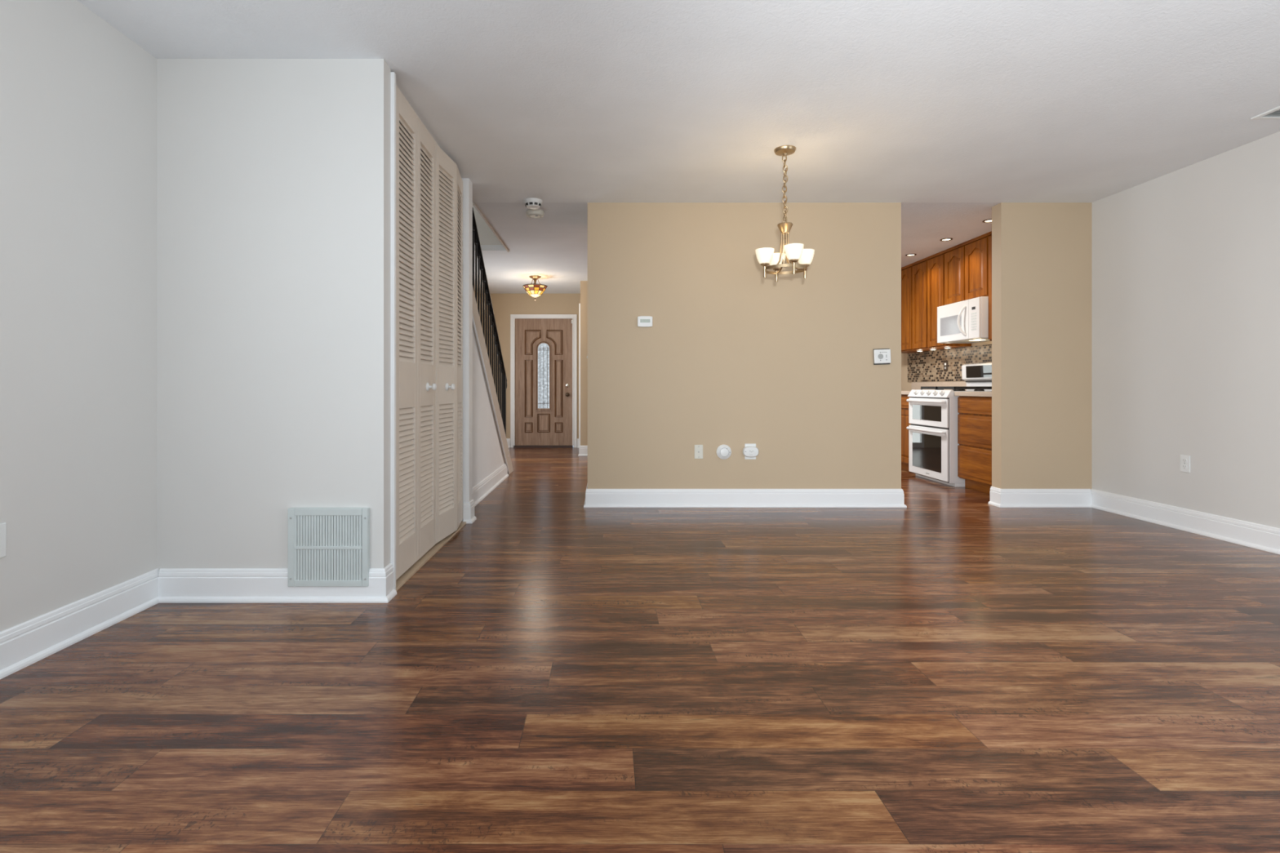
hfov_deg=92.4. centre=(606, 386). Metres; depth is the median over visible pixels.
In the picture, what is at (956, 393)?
countertop
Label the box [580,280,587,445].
wall
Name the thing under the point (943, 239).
recessed light
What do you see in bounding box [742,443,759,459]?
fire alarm
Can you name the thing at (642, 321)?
thermostat
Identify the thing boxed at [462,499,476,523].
baseboard
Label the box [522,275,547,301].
ceiling lamp
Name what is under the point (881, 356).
control plate
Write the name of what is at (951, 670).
floor
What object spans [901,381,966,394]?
countertop
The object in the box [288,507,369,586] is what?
air vent
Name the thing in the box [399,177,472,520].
wall
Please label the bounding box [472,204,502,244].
wall
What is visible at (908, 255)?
recessed light
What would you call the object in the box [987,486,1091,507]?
baseboard
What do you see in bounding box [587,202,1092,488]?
wall
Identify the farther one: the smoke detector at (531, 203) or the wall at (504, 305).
the wall at (504, 305)
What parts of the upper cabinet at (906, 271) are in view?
raised panel, door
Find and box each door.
[395,87,436,580]
[435,143,462,543]
[515,318,573,445]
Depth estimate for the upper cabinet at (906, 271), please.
7.46 m
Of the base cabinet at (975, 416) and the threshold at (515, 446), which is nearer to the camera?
the base cabinet at (975, 416)
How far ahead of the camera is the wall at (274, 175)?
2.76 m
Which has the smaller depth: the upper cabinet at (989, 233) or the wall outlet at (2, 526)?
the wall outlet at (2, 526)
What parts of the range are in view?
handle, handle, oven door, oven door, control panel, knob, display panel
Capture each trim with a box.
[391,71,395,590]
[395,84,439,146]
[395,520,466,591]
[472,203,509,252]
[510,314,577,447]
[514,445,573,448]
[578,303,580,448]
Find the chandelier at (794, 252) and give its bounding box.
[755,145,814,281]
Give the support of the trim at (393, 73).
attached to the wall at (274, 175)
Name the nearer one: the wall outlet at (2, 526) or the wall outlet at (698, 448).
the wall outlet at (2, 526)
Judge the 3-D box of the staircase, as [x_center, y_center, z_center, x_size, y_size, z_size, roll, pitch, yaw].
[-1.541,-0.103,5.736,0.958,2.131,2.567,0,0,0]
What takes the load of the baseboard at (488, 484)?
attached to the wall at (467, 184)
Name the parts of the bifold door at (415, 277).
door, door, knob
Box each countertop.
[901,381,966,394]
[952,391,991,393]
[954,391,991,396]
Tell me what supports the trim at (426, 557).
attached to the wall at (467, 184)
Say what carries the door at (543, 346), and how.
in the wall at (504, 305)
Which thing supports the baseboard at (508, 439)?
attached to the wall at (504, 305)
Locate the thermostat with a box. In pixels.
[637,315,652,327]
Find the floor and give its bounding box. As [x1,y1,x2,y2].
[0,446,1279,852]
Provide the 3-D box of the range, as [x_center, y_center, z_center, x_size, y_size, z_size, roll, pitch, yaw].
[3.567,0.360,6.252,0.706,1.205,0.764,0,0,0]
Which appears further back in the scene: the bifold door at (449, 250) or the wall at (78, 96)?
the bifold door at (449, 250)
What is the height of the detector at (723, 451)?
0.118 m
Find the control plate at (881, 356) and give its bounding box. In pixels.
[873,348,890,364]
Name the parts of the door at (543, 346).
panel moulding, panel moulding, panel moulding, panel moulding, glass, glass frame, panel moulding, panel moulding, panel moulding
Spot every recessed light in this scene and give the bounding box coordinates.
[905,253,916,256]
[939,238,952,240]
[982,218,991,222]
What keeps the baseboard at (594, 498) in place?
attached to the wall at (734, 356)
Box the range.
[906,362,991,487]
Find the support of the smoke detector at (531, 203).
attached to the ceiling
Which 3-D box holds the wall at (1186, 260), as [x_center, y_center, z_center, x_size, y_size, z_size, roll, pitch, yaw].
[3.950,-0.258,0.046,0.120,2.440,9.733,0,0,0]
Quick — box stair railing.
[472,208,506,435]
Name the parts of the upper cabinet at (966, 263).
raised panel, door, raised panel, door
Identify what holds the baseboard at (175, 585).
attached to the wall at (274, 175)
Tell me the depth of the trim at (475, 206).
5.58 m
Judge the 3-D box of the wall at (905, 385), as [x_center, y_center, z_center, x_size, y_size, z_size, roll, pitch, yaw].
[4.010,-0.258,7.367,0.120,2.440,4.907,0,0,0]
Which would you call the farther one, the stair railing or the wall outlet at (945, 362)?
the wall outlet at (945, 362)
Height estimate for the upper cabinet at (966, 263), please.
0.606 m
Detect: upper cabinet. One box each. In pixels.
[901,263,932,353]
[911,250,971,350]
[943,232,989,304]
[987,231,991,341]
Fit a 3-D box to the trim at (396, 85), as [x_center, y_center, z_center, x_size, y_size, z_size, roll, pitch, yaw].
[-1.052,-1.470,3.603,0.045,0.014,1.474,0,0,0]
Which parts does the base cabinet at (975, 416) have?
drawer, drawer, drawer, drawer, drawer, drawer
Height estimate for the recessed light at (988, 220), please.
0.008 m
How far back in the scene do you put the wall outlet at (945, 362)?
7.11 m
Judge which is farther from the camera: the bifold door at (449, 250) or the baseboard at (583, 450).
the baseboard at (583, 450)
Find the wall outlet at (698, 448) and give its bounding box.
[694,444,702,458]
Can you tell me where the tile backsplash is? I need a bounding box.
[907,344,991,382]
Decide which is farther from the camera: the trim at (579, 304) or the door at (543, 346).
the door at (543, 346)
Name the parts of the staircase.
panel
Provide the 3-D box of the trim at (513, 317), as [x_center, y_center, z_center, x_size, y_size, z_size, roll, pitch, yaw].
[-1.000,-0.091,9.736,1.050,2.108,0.128,0,0,0]
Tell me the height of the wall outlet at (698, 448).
0.112 m
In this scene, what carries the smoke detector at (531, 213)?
attached to the ceiling
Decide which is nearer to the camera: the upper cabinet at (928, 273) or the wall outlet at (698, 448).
the wall outlet at (698, 448)
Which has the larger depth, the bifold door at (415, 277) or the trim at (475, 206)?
the trim at (475, 206)
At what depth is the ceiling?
3.08 m
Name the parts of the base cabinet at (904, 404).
drawer, door, drawer, raised panel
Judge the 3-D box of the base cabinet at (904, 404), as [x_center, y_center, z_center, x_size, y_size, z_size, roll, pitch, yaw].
[3.648,0.525,6.895,0.600,0.874,0.508,0,0,0]
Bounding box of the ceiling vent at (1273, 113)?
[1250,106,1279,119]
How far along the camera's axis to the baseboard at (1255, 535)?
4.04 m
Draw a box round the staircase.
[472,287,513,487]
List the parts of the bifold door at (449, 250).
knob, door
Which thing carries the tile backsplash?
attached to the wall at (905, 385)
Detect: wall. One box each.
[0,0,157,631]
[157,58,391,569]
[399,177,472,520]
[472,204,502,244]
[480,293,580,447]
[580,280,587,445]
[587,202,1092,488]
[901,341,991,390]
[1092,131,1279,528]
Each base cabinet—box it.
[901,394,910,471]
[957,395,991,494]
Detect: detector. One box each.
[524,198,542,208]
[525,208,544,218]
[716,444,731,459]
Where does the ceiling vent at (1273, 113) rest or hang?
in the ceiling
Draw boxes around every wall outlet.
[0,522,6,558]
[694,444,702,458]
[943,360,947,371]
[1180,454,1190,472]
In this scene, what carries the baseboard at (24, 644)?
attached to the wall at (78, 96)
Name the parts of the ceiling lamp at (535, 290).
lamp shade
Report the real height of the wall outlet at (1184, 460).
0.115 m
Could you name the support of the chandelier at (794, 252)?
hanging from the ceiling
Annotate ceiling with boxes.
[77,0,1279,293]
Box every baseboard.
[0,568,159,679]
[158,563,396,603]
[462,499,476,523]
[472,463,508,506]
[506,438,510,448]
[577,445,587,456]
[583,483,906,507]
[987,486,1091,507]
[1090,488,1279,554]
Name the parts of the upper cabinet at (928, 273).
door, raised panel, raised panel, door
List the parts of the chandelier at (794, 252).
lamp shade, rod, lamp shade, rod, chain, rod, lamp shade, rod, lamp shade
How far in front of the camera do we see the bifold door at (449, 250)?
3.87 m
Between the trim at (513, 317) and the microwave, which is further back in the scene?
the trim at (513, 317)
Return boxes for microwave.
[937,296,989,343]
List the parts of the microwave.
door, handle, control panel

